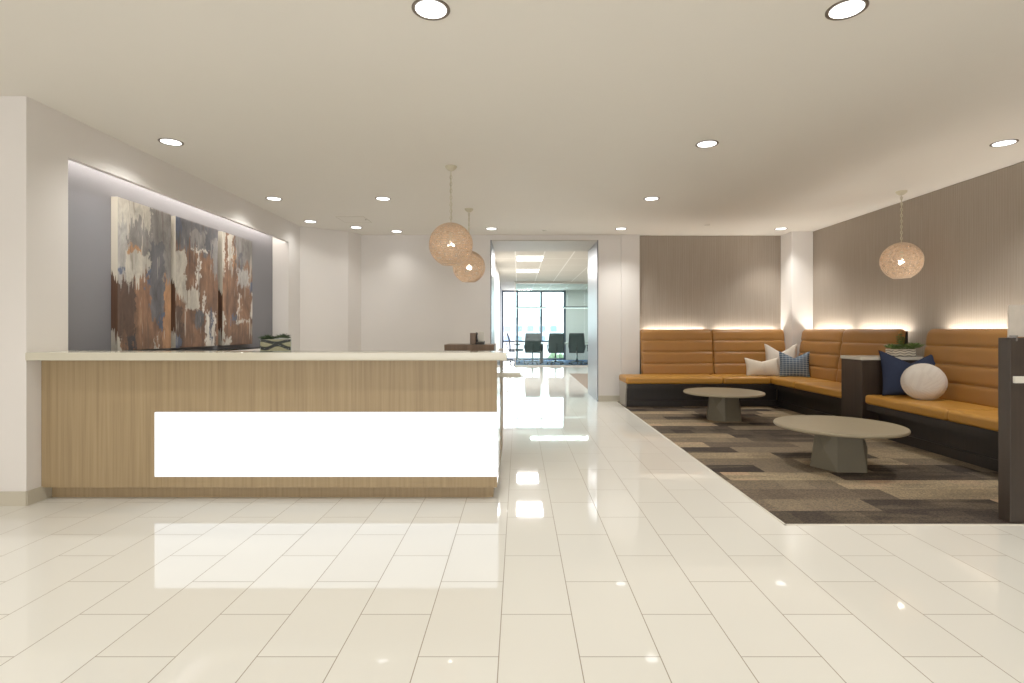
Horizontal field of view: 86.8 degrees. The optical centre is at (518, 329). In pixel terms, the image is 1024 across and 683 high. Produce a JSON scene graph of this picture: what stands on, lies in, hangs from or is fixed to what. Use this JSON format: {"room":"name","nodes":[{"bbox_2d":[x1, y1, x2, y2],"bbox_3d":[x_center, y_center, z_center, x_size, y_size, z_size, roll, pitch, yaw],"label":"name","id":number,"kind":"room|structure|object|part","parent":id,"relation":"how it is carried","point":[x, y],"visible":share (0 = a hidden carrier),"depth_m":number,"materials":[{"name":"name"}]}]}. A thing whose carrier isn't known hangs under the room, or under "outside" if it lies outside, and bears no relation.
{"room":"lobby","nodes":[
{"label":"lobby","id":0,"kind":"room"},
{"bbox_2d":[0,96,299,490],"bbox_3d":[-5.230,-0.204,6.187,3.540,2.877,4.760,0,0,0],"label":"wall","id":1,"kind":"structure","parent":0,"point":[38,141],"depth_m":3.94,"materials":[{"name":"white paint"}]},
{"bbox_2d":[0,486,51,505],"bbox_3d":[-5.223,1.184,3.901,3.554,0.100,0.217,0,0,0],"label":"baseboard","id":2,"kind":"structure","parent":1,"relation":"attached to","point":[7,498],"depth_m":3.80,"materials":[{"name":"stone"}]},
{"bbox_2d":[68,160,272,350],"bbox_3d":[-3.631,-0.626,6.155,0.338,1.800,3.990,0,0,0],"label":"wall niche","id":3,"kind":"object","parent":1,"relation":"in","point":[90,191],"visible":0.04,"depth_m":4.82,"materials":[{"name":"grey paint"}]},
{"bbox_2d":[111,197,170,350],"bbox_3d":[-3.670,-0.511,5.295,0.060,1.400,0.755,0,0,0],"label":"canvas painting","id":4,"kind":"object","parent":3,"relation":"attached to","point":[140,234],"visible":1,"depth_m":5.20,"materials":[{"name":"paint"}]},
{"bbox_2d":[171,216,217,347],"bbox_3d":[-3.670,-0.511,6.154,0.060,1.400,0.812,0,0,0],"label":"canvas painting","id":5,"kind":"object","parent":3,"relation":"attached to","point":[194,246],"visible":0.86,"depth_m":6.06,"materials":[{"name":"paint"}]},
{"bbox_2d":[218,232,251,344],"bbox_3d":[-3.670,-0.511,7.032,0.060,1.400,0.745,0,0,0],"label":"canvas painting","id":6,"kind":"object","parent":3,"relation":"attached to","point":[234,252],"visible":0.86,"depth_m":6.94,"materials":[{"name":"paint"}]},
{"bbox_2d":[300,226,360,350],"bbox_3d":[-3.460,-0.204,9.133,1.480,2.877,1.133,0,0,0],"label":"wall","id":7,"kind":"structure","parent":0,"point":[330,260],"depth_m":8.86,"materials":[{"name":"white paint"}]},
{"bbox_2d":[361,235,489,350],"bbox_3d":[-1.603,-0.204,9.982,2.234,2.877,1.235,0,0,0],"label":"wall","id":8,"kind":"structure","parent":0,"point":[410,301],"depth_m":9.37,"materials":[{"name":"white paint"}]},
{"bbox_2d":[490,240,597,400],"bbox_3d":[0.446,-0.161,9.977,1.864,2.790,1.245,0,0,0],"label":"trim","id":9,"kind":"structure","parent":8,"relation":"attached to","point":[593,252],"depth_m":9.80,"materials":[{"name":"paint"}]},
{"bbox_2d":[495,263,499,350],"bbox_3d":[-0.880,-0.201,14.480,0.640,2.870,7.760,0,0,0],"label":"wall","id":10,"kind":"structure","parent":0,"point":[497,275],"depth_m":14.44,"materials":[{"name":"white paint"}]},
{"bbox_2d":[500,287,501,347],"bbox_3d":[-0.940,-0.201,20.430,0.520,2.870,4.140,0,0,0],"label":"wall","id":11,"kind":"structure","parent":0,"point":[500,287],"depth_m":20.46,"materials":[{"name":"white paint"}]},
{"bbox_2d":[0,0,1023,235],"bbox_3d":[-0.950,-1.703,2.350,12.100,0.120,14.700,0,0,0],"label":"ceiling","id":12,"kind":"structure","parent":0,"point":[558,117],"depth_m":3.81,"materials":[{"name":"paint"}]},
{"bbox_2d":[158,138,183,145],"bbox_3d":[-3.035,-1.640,4.730,0.196,0.006,0.196,0,0,0],"label":"recessed light","id":13,"kind":"object","parent":12,"relation":"in","point":[168,141],"visible":1,"depth_m":4.73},
{"bbox_2d":[265,197,282,200],"bbox_3d":[-3.057,-1.640,6.770,0.196,0.006,0.196,0,0,0],"label":"recessed light","id":14,"kind":"object","parent":12,"relation":"in","point":[268,198],"visible":1,"depth_m":6.75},
{"bbox_2d":[304,220,316,222],"bbox_3d":[-3.150,-1.640,8.200,0.196,0.006,0.196,0,0,0],"label":"recessed light","id":15,"kind":"object","parent":12,"relation":"in","point":[306,221],"visible":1,"depth_m":8.18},
{"bbox_2d":[337,217,371,222],"bbox_3d":[-2.445,-1.640,8.055,0.410,0.006,0.430,0,0,0],"label":"access panel","id":16,"kind":"object","parent":12,"relation":"attached to","point":[344,219],"visible":1,"depth_m":8.04,"materials":[{"name":"paint"}]},
{"bbox_2d":[375,197,390,200],"bbox_3d":[-1.694,-1.640,6.770,0.196,0.006,0.196,0,0,0],"label":"recessed light","id":17,"kind":"object","parent":12,"relation":"in","point":[376,198],"visible":1,"depth_m":6.75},
{"bbox_2d":[411,0,449,20],"bbox_3d":[-0.448,-1.640,2.772,0.196,0.006,0.196,0,0,0],"label":"recessed light","id":18,"kind":"object","parent":12,"relation":"in","point":[432,10],"visible":1,"depth_m":2.77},
{"bbox_2d":[429,165,472,265],"bbox_3d":[-0.678,-1.148,5.440,0.439,0.990,0.439,0,0,-12],"label":"globe pendant","id":19,"kind":"object","parent":12,"relation":"hanging from","point":[455,238],"visible":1,"depth_m":5.31,"materials":[{"name":"wicker"}]},
{"bbox_3d":[-0.678,-0.866,5.440,0.440,0.419,0.440,0,0,0],"label":"lamp shade","id":20,"kind":"part","parent":19,"relation":"part of","materials":[{"name":"wicker"}]},
{"bbox_3d":[-0.678,-1.304,5.440,0.022,0.637,0.021,0,0,45],"label":"chain","id":21,"kind":"part","parent":19,"relation":"part of","materials":[{"name":"beige metal"}]},
{"bbox_2d":[453,208,484,281],"bbox_3d":[-0.672,-1.148,7.350,0.439,0.990,0.439,0,0,3],"label":"globe pendant","id":22,"kind":"object","parent":12,"relation":"hanging from","point":[462,275],"visible":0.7,"depth_m":7.22,"materials":[{"name":"beige wicker"}]},
{"bbox_3d":[-0.672,-0.866,7.350,0.440,0.419,0.440,0,0,16],"label":"lamp shade","id":23,"kind":"part","parent":22,"relation":"part of","materials":[{"name":"wicker"}]},
{"bbox_2d":[644,197,659,200],"bbox_3d":[1.663,-1.640,6.770,0.196,0.006,0.196,0,0,0],"label":"recessed light","id":24,"kind":"object","parent":12,"relation":"in","point":[646,198],"visible":1,"depth_m":6.75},
{"bbox_2d":[695,140,718,147],"bbox_3d":[1.664,-1.640,4.780,0.196,0.006,0.196,0,0,0],"label":"recessed light","id":25,"kind":"object","parent":12,"relation":"in","point":[707,143],"visible":1,"depth_m":4.78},
{"bbox_2d":[825,0,868,20],"bbox_3d":[1.680,-1.640,2.772,0.196,0.006,0.196,0,0,0],"label":"recessed light","id":26,"kind":"object","parent":12,"relation":"in","point":[844,9],"visible":1,"depth_m":2.77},
{"bbox_2d":[879,190,924,278],"bbox_3d":[4.540,-1.129,6.420,0.439,1.028,0.439,0,0,19],"label":"globe pendant","id":27,"kind":"object","parent":12,"relation":"hanging from","point":[914,253],"visible":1,"depth_m":6.32,"materials":[{"name":"wicker"}]},
{"bbox_3d":[4.540,-1.286,6.420,0.021,0.675,0.022,0,0,-14],"label":"chain","id":28,"kind":"part","parent":27,"relation":"part of","materials":[{"name":"beige metal"}]},
{"bbox_3d":[4.540,-0.828,6.420,0.440,0.419,0.440,0,0,31],"label":"lamp shade","id":29,"kind":"part","parent":27,"relation":"part of","materials":[{"name":"wicker"}]},
{"bbox_2d":[989,139,1018,146],"bbox_3d":[4.265,-1.640,4.757,0.196,0.006,0.196,0,0,0],"label":"recessed light","id":30,"kind":"object","parent":12,"relation":"in","point":[1002,143],"visible":1,"depth_m":4.76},
{"bbox_2d":[0,360,1023,682],"bbox_3d":[-0.500,1.284,8.800,13.000,0.100,27.600,0,0,0],"label":"floor","id":31,"kind":"structure","parent":0,"point":[601,551],"depth_m":2.63,"materials":[{"name":"tile"}]},
{"bbox_2d":[25,348,520,496],"bbox_3d":[-1.719,0.696,4.598,3.478,1.076,1.605,0,0,0],"label":"reception desk","id":32,"kind":"object","parent":31,"relation":"on","point":[114,423],"visible":1,"depth_m":3.92,"materials":[{"name":"brown wood"}]},
{"bbox_2d":[25,351,507,360],"bbox_3d":[-1.771,0.186,3.962,3.376,0.056,0.335,0,0,0],"label":"countertop","id":33,"kind":"structure","parent":32,"relation":"on","point":[50,355],"depth_m":3.80,"materials":[{"name":"beige stone"}]},
{"bbox_2d":[258,334,290,350],"bbox_3d":[-1.793,0.090,3.981,0.234,0.135,0.154,0,0,-23],"label":"succulent planter","id":34,"kind":"object","parent":32,"relation":"on","point":[267,343],"visible":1,"depth_m":3.95,"materials":[{"name":"beige ceramic"}]},
{"bbox_3d":[-1.397,0.830,4.063,2.481,0.466,0.274,0,0,0],"label":"light panel","id":35,"kind":"part","parent":32,"relation":"part of","materials":[{"name":"white plastic"}]},
{"bbox_3d":[-0.186,0.709,4.702,0.060,1.050,1.396,0,0,0],"label":"panel","id":36,"kind":"part","parent":32,"relation":"part of","materials":[{"name":"white wood"}]},
{"bbox_3d":[-0.171,0.678,4.262,0.030,0.926,0.616,0,0,0],"label":"panel","id":37,"kind":"part","parent":32,"relation":"part of","materials":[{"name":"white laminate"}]},
{"bbox_2d":[444,344,495,350],"bbox_3d":[-0.475,0.688,5.439,0.482,1.093,0.441,0,0,0],"label":"storage cabinet","id":38,"kind":"object","parent":31,"relation":"on","point":[447,347],"visible":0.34,"depth_m":5.22,"materials":[{"name":"brown wood"}]},
{"bbox_2d":[470,333,475,343],"bbox_3d":[-0.445,0.085,5.330,0.060,0.112,0.060,0,0,0],"label":"brochure holder","id":39,"kind":"object","parent":38,"relation":"on","point":[472,335],"visible":0.73,"depth_m":5.30,"materials":[{"name":"brown wood"}]},
{"bbox_2d":[475,332,484,343],"bbox_3d":[-0.381,0.080,5.327,0.092,0.122,0.127,0,0,0],"label":"brochure holder","id":40,"kind":"object","parent":38,"relation":"on","point":[480,335],"visible":0.94,"depth_m":5.35,"materials":[{"name":"beige plastic"}]},
{"bbox_2d":[514,360,587,365],"bbox_3d":[2.865,1.231,20.390,6.070,0.006,3.980,0,0,0],"label":"carpet","id":41,"kind":"object","parent":31,"relation":"on","point":[545,362],"visible":0.29,"depth_m":20.46,"materials":[{"name":"blue carpet"}]},
{"bbox_2d":[506,333,524,362],"bbox_3d":[-0.105,0.663,20.299,0.733,1.113,0.623,0,0,0],"label":"office chair","id":42,"kind":"object","parent":41,"relation":"on","point":[509,349],"visible":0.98,"depth_m":20.07,"materials":[{"name":"black plastic"}]},
{"bbox_3d":[-0.373,0.458,20.300,0.173,0.704,0.569,0,0,0],"label":"backrest","id":43,"kind":"part","parent":42,"relation":"part of","materials":[{"name":"grey"}]},
{"bbox_2d":[524,333,540,364],"bbox_3d":[0.501,0.663,19.205,0.623,1.113,0.733,0,0,0],"label":"office chair","id":44,"kind":"object","parent":41,"relation":"on","point":[532,345],"visible":1,"depth_m":18.96,"materials":[{"name":"grey fabric"}]},
{"bbox_3d":[0.500,0.458,18.937,0.569,0.704,0.173,0,0,0],"label":"backrest","id":45,"kind":"part","parent":44,"relation":"part of","materials":[{"name":"grey fabric"}]},
{"bbox_2d":[547,333,563,364],"bbox_3d":[1.313,0.663,19.155,0.623,1.113,0.733,0,0,-3],"label":"office chair","id":46,"kind":"object","parent":41,"relation":"on","point":[555,345],"visible":1,"depth_m":18.91,"materials":[{"name":"black fabric"}]},
{"bbox_3d":[1.326,0.458,18.887,0.569,0.704,0.173,0,0,-3],"label":"backrest","id":47,"kind":"part","parent":46,"relation":"part of","materials":[{"name":"grey fabric"}]},
{"bbox_2d":[539,342,587,362],"bbox_3d":[1.925,0.856,20.425,3.350,0.744,1.150,0,0,0],"label":"conference table","id":48,"kind":"object","parent":41,"relation":"on","point":[542,343],"visible":0.16,"depth_m":20.10,"materials":[{"name":"white stone"}]},
{"bbox_3d":[0.860,0.874,20.425,0.120,0.708,0.650,0,0,0],"label":"leg","id":49,"kind":"part","parent":48,"relation":"part of","materials":[{"name":"grey metal"}]},
{"bbox_2d":[568,333,585,364],"bbox_3d":[2.074,0.663,19.205,0.623,1.113,0.733,0,0,9],"label":"office chair","id":50,"kind":"object","parent":41,"relation":"on","point":[576,345],"visible":1,"depth_m":18.95,"materials":[{"name":"black fabric"}]},
{"bbox_3d":[2.033,0.458,18.940,0.569,0.704,0.173,0,0,9],"label":"backrest","id":51,"kind":"part","parent":50,"relation":"part of","materials":[{"name":"grey fabric"}]},
{"bbox_2d":[569,373,587,388],"bbox_3d":[3.720,1.231,13.050,4.560,0.004,4.500,0,0,0],"label":"carpet","id":52,"kind":"object","parent":31,"relation":"on","point":[582,378],"visible":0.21,"depth_m":14.01,"materials":[{"name":"beige carpet"}]},
{"bbox_2d":[616,401,1023,524],"bbox_3d":[2.790,1.231,6.364,2.220,0.006,5.892,0,0,0],"label":"trim","id":53,"kind":"structure","parent":31,"relation":"on","point":[757,504],"depth_m":3.51,"materials":[{"name":"silver metal"}]},
{"bbox_2d":[617,401,1023,523],"bbox_3d":[3.301,1.231,6.375,3.218,0.004,5.890,0,0,0],"label":"carpet","id":54,"kind":"object","parent":31,"relation":"on","point":[769,463],"visible":0.64,"depth_m":4.54,"materials":[{"name":"brown carpet"}]},
{"bbox_2d":[619,329,784,406],"bbox_3d":[3.126,0.608,8.967,2.858,1.240,0.834,0,0,0],"label":"bench","id":55,"kind":"object","parent":54,"relation":"on","point":[672,361],"visible":0.9,"depth_m":9.17,"materials":[{"name":"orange leather"}]},
{"bbox_3d":[1.723,1.042,8.905,0.022,0.372,0.530,0,0,0],"label":"panel","id":56,"kind":"part","parent":55,"relation":"part of","materials":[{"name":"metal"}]},
{"bbox_3d":[2.467,0.800,8.865,1.541,0.107,0.630,0,0,0],"label":"seat","id":57,"kind":"part","parent":55,"relation":"part of","materials":[{"name":"orange leather"}]},
{"bbox_3d":[2.703,0.376,9.246,1.219,0.776,0.187,0,0,0],"label":"backrest","id":58,"kind":"part","parent":55,"relation":"part of","materials":[{"name":"orange leather"}]},
{"bbox_3d":[3.619,0.800,8.865,0.754,0.107,0.630,0,0,0],"label":"seat","id":59,"kind":"part","parent":55,"relation":"part of","materials":[{"name":"orange leather"}]},
{"bbox_3d":[3.935,0.376,9.246,1.234,0.776,0.187,0,0,0],"label":"backrest","id":60,"kind":"part","parent":55,"relation":"part of","materials":[{"name":"orange leather"}]},
{"bbox_2d":[744,358,778,375],"bbox_3d":[3.982,0.602,8.841,0.552,0.296,0.147,0,0,5],"label":"throw pillow","id":61,"kind":"object","parent":55,"relation":"on","point":[769,367],"visible":0.99,"depth_m":8.80,"materials":[{"name":"beige fabric"}]},
{"bbox_2d":[683,387,764,421],"bbox_3d":[2.830,1.038,7.480,1.060,0.380,1.060,0,0,15],"label":"coffee table","id":62,"kind":"object","parent":54,"relation":"on","point":[724,405],"visible":1,"depth_m":7.30,"materials":[{"name":"beige concrete"}]},
{"bbox_2d":[761,329,907,415],"bbox_3d":[4.417,0.608,7.862,0.834,1.240,2.333,0,0,0],"label":"bench","id":63,"kind":"object","parent":54,"relation":"on","point":[819,393],"visible":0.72,"depth_m":7.88,"materials":[{"name":"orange leather"}]},
{"bbox_2d":[764,344,796,371],"bbox_3d":[4.356,0.488,8.981,0.506,0.527,0.180,0,0,21],"label":"throw pillow","id":64,"kind":"object","parent":63,"relation":"on","point":[771,353],"visible":0.4,"depth_m":8.96,"materials":[{"name":"white fabric"}]},
{"bbox_2d":[779,351,809,376],"bbox_3d":[4.400,0.545,8.638,0.454,0.410,0.158,0,0,24],"label":"throw pillow","id":65,"kind":"object","parent":63,"relation":"on","point":[789,366],"visible":1,"depth_m":8.59,"materials":[{"name":"blue fabric"}]},
{"bbox_3d":[4.315,0.800,8.450,0.630,0.107,1.156,0,0,0],"label":"seat","id":66,"kind":"part","parent":63,"relation":"part of","materials":[{"name":"orange leather"}]},
{"bbox_3d":[4.315,0.800,7.282,0.630,0.107,1.171,0,0,0],"label":"seat","id":67,"kind":"part","parent":63,"relation":"part of","materials":[{"name":"orange leather"}]},
{"bbox_3d":[4.697,0.376,8.449,0.187,0.776,1.132,0,0,0],"label":"backrest","id":68,"kind":"part","parent":63,"relation":"part of","materials":[{"name":"orange leather"}]},
{"bbox_3d":[4.697,0.376,7.287,0.187,0.776,1.179,0,0,0],"label":"backrest","id":69,"kind":"part","parent":63,"relation":"part of","materials":[{"name":"orange leather"}]},
{"bbox_3d":[4.803,0.434,7.856,0.025,0.844,2.323,0,0,0],"label":"panel","id":70,"kind":"part","parent":63,"relation":"part of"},
{"bbox_2d":[773,415,910,472],"bbox_3d":[2.882,1.038,4.880,1.060,0.380,1.060,0,0,32],"label":"coffee table","id":71,"kind":"object","parent":54,"relation":"on","point":[839,444],"visible":1,"depth_m":4.71,"materials":[{"name":"beige concrete"}]},
{"bbox_2d":[840,355,923,420],"bbox_3d":[4.430,0.770,6.482,0.910,0.916,0.415,0,0,0],"label":"base cabinet","id":72,"kind":"object","parent":54,"relation":"on","point":[861,375],"visible":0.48,"depth_m":6.33,"materials":[{"name":"brown laminate"}]},
{"bbox_2d":[883,334,924,355],"bbox_3d":[4.585,0.164,6.454,0.451,0.295,0.230,0,0,10],"label":"succulent planter","id":73,"kind":"object","parent":72,"relation":"on","point":[900,349],"visible":1,"depth_m":6.41,"materials":[{"name":"white ceramic"}]},
{"bbox_3d":[4.565,0.269,6.470,0.270,0.085,0.130,0,0,0],"label":"pot","id":74,"kind":"part","parent":73,"relation":"part of","materials":[{"name":"white ceramic"}]},
{"bbox_2d":[865,329,1023,471],"bbox_3d":[4.417,0.608,5.070,0.834,1.240,2.400,0,0,0],"label":"bench","id":75,"kind":"object","parent":54,"relation":"on","point":[961,424],"visible":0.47,"depth_m":5.45,"materials":[{"name":"orange leather"}]},
{"bbox_2d":[878,350,935,395],"bbox_3d":[4.451,0.491,6.136,0.624,0.519,0.189,0,0,16],"label":"throw pillow","id":76,"kind":"object","parent":75,"relation":"on","point":[893,368],"visible":0.48,"depth_m":6.13,"materials":[{"name":"blue fabric"}]},
{"bbox_2d":[900,363,947,399],"bbox_3d":[4.338,0.556,5.796,0.408,0.396,0.214,0,0,37],"label":"round pillow","id":77,"kind":"object","parent":75,"relation":"on","point":[922,381],"visible":1,"depth_m":5.73,"materials":[{"name":"fabric"}]},
{"bbox_3d":[4.315,0.800,5.670,0.630,0.107,1.196,0,0,0],"label":"seat","id":78,"kind":"part","parent":75,"relation":"part of","materials":[{"name":"orange leather"}]},
{"bbox_3d":[4.315,0.800,4.470,0.630,0.107,1.196,0,0,0],"label":"seat","id":79,"kind":"part","parent":75,"relation":"part of","materials":[{"name":"orange leather"}]},
{"bbox_3d":[4.697,0.376,5.662,0.187,0.776,1.199,0,0,0],"label":"backrest","id":80,"kind":"part","parent":75,"relation":"part of","materials":[{"name":"orange leather"}]},
{"bbox_2d":[998,305,1023,522],"bbox_3d":[4.018,0.534,3.483,1.775,1.390,0.103,0,0,0],"label":"partition","id":81,"kind":"object","parent":54,"relation":"on","point":[1011,348],"depth_m":3.46,"materials":[{"name":"brown laminate"}]},
{"bbox_2d":[1013,376,1023,382],"bbox_3d":[4.026,0.316,3.439,1.759,0.043,0.014,0,0,0],"label":"shelf","id":82,"kind":"object","parent":81,"relation":"attached to","point":[1016,379],"depth_m":3.43,"materials":[{"name":"white stone"}]},
{"bbox_2d":[504,348,562,357],"bbox_3d":[2.000,1.409,31.300,16.000,0.150,17.400,0,0,0],"label":"floor","id":83,"kind":"structure","parent":0,"point":[521,354],"depth_m":29.49,"materials":[{"name":"white tile"}]},
{"bbox_2d":[548,353,562,357],"bbox_3d":[1.709,1.221,24.552,0.751,0.423,0.611,0,0,0],"label":"shrub","id":84,"kind":"object","parent":83,"relation":"on","point":[552,355],"visible":0.56,"depth_m":24.38,"materials":[{"name":"green plant"}]},
{"bbox_2d":[495,251,587,289],"bbox_3d":[2.400,-1.676,16.600,7.200,0.080,12.000,0,0,0],"label":"ceiling","id":85,"kind":"structure","parent":0,"point":[556,266],"depth_m":14.64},
{"bbox_2d":[516,269,538,272],"bbox_3d":[0.255,-1.632,14.950,0.620,0.008,0.860,0,0,0],"label":"recessed light","id":86,"kind":"object","parent":85,"relation":"in","point":[517,270],"visible":1,"depth_m":14.84,"materials":[{"name":"white plastic"}]},
{"bbox_2d":[516,256,543,260],"bbox_3d":[0.255,-1.632,12.350,0.620,0.008,0.860,0,0,0],"label":"recessed light","id":87,"kind":"object","parent":85,"relation":"in","point":[518,258],"visible":1,"depth_m":12.35,"materials":[{"name":"white plastic"}]},
{"bbox_2d":[516,287,545,307],"bbox_3d":[0.475,-1.231,20.400,1.130,0.810,0.080,0,0,0],"label":"linear pendant","id":88,"kind":"object","parent":85,"relation":"hanging from","point":[521,306],"visible":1,"depth_m":20.36,"materials":[{"name":"silver metal"}]},
{"bbox_2d":[562,306,587,307],"bbox_3d":[2.195,-1.231,20.400,1.110,0.810,0.080,0,0,0],"label":"linear pendant","id":89,"kind":"object","parent":85,"relation":"hanging from","point":[562,306],"visible":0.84,"depth_m":20.36,"materials":[{"name":"silver metal"}]},
{"bbox_2d":[490,235,597,239],"bbox_3d":[0.446,-1.649,9.982,1.864,0.187,1.235,0,0,0],"label":"wall header","id":90,"kind":"structure","parent":0,"point":[492,237],"depth_m":9.37,"materials":[{"name":"white paint"}]},
{"bbox_2d":[492,240,596,250],"bbox_3d":[0.446,-1.547,9.977,1.824,0.018,1.245,0,0,0],"label":"trim","id":91,"kind":"structure","parent":90,"relation":"attached to","point":[499,245],"depth_m":9.86,"materials":[{"name":"white paint"}]},
{"bbox_2d":[566,290,587,359],"bbox_3d":[3.980,-0.201,22.500,4.040,2.870,0.200,0,0,0],"label":"wall","id":92,"kind":"structure","parent":0,"point":[576,318],"depth_m":22.40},
{"bbox_2d":[502,290,565,359],"bbox_3d":[0.625,-0.201,22.440,2.660,2.870,0.120,0,0,0],"label":"window","id":93,"kind":"structure","parent":92,"relation":"in","point":[503,291],"depth_m":22.38,"materials":[{"name":"black metal"}]},
{"bbox_2d":[598,235,639,395],"bbox_3d":[1.732,-0.204,9.960,0.707,2.877,1.280,0,0,0],"label":"wall pier","id":94,"kind":"object","parent":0,"point":[618,255],"visible":0.71,"depth_m":9.37,"materials":[{"name":"white paint"}]},
{"bbox_2d":[598,396,619,400],"bbox_3d":[1.732,1.184,9.336,0.707,0.100,0.057,0,0,0],"label":"baseboard","id":95,"kind":"structure","parent":94,"relation":"attached to","point":[600,398],"depth_m":9.35,"materials":[{"name":"stone"}]},
{"bbox_2d":[640,236,780,399],"bbox_3d":[3.322,-0.203,9.432,2.475,2.873,0.035,0,0,0],"label":"wall","id":96,"kind":"structure","parent":0,"point":[687,282],"depth_m":9.42,"materials":[{"name":"beige wood"}]},
{"bbox_2d":[781,231,813,356],"bbox_3d":[4.745,-0.204,9.365,0.370,2.877,0.670,0,0,0],"label":"wall","id":97,"kind":"structure","parent":0,"point":[796,246],"depth_m":9.03,"materials":[{"name":"white paint"}]},
{"bbox_2d":[813,161,1023,355],"bbox_3d":[5.005,-0.203,2.015,0.190,2.873,14.030,0,0,0],"label":"wall","id":98,"kind":"structure","parent":0,"point":[969,234],"depth_m":6.41,"materials":[{"name":"beige wood"}]},
{"bbox_3d":[6.050,-0.241,16.150,0.100,2.950,12.900,0,0,0],"label":"wall","id":99,"kind":"structure","parent":0,"visible":0},
{"bbox_2d":[515,282,587,365],"bbox_3d":[2.935,-0.201,18.360,6.130,2.870,0.060,0,0,0],"label":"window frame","id":100,"kind":"structure","parent":99,"relation":"in","point":[515,282],"depth_m":18.33,"materials":[{"name":"metal"}]},
{"label":"outside","id":101,"kind":"structure","parent":0,"visible":0},
{"bbox_2d":[504,317,561,347],"bbox_3d":[1.750,2.734,79.975,8.500,9.000,10.050,0,0,0],"label":"office building","id":102,"kind":"structure","parent":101,"point":[525,324],"depth_m":75.01,"materials":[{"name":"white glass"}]}
]}

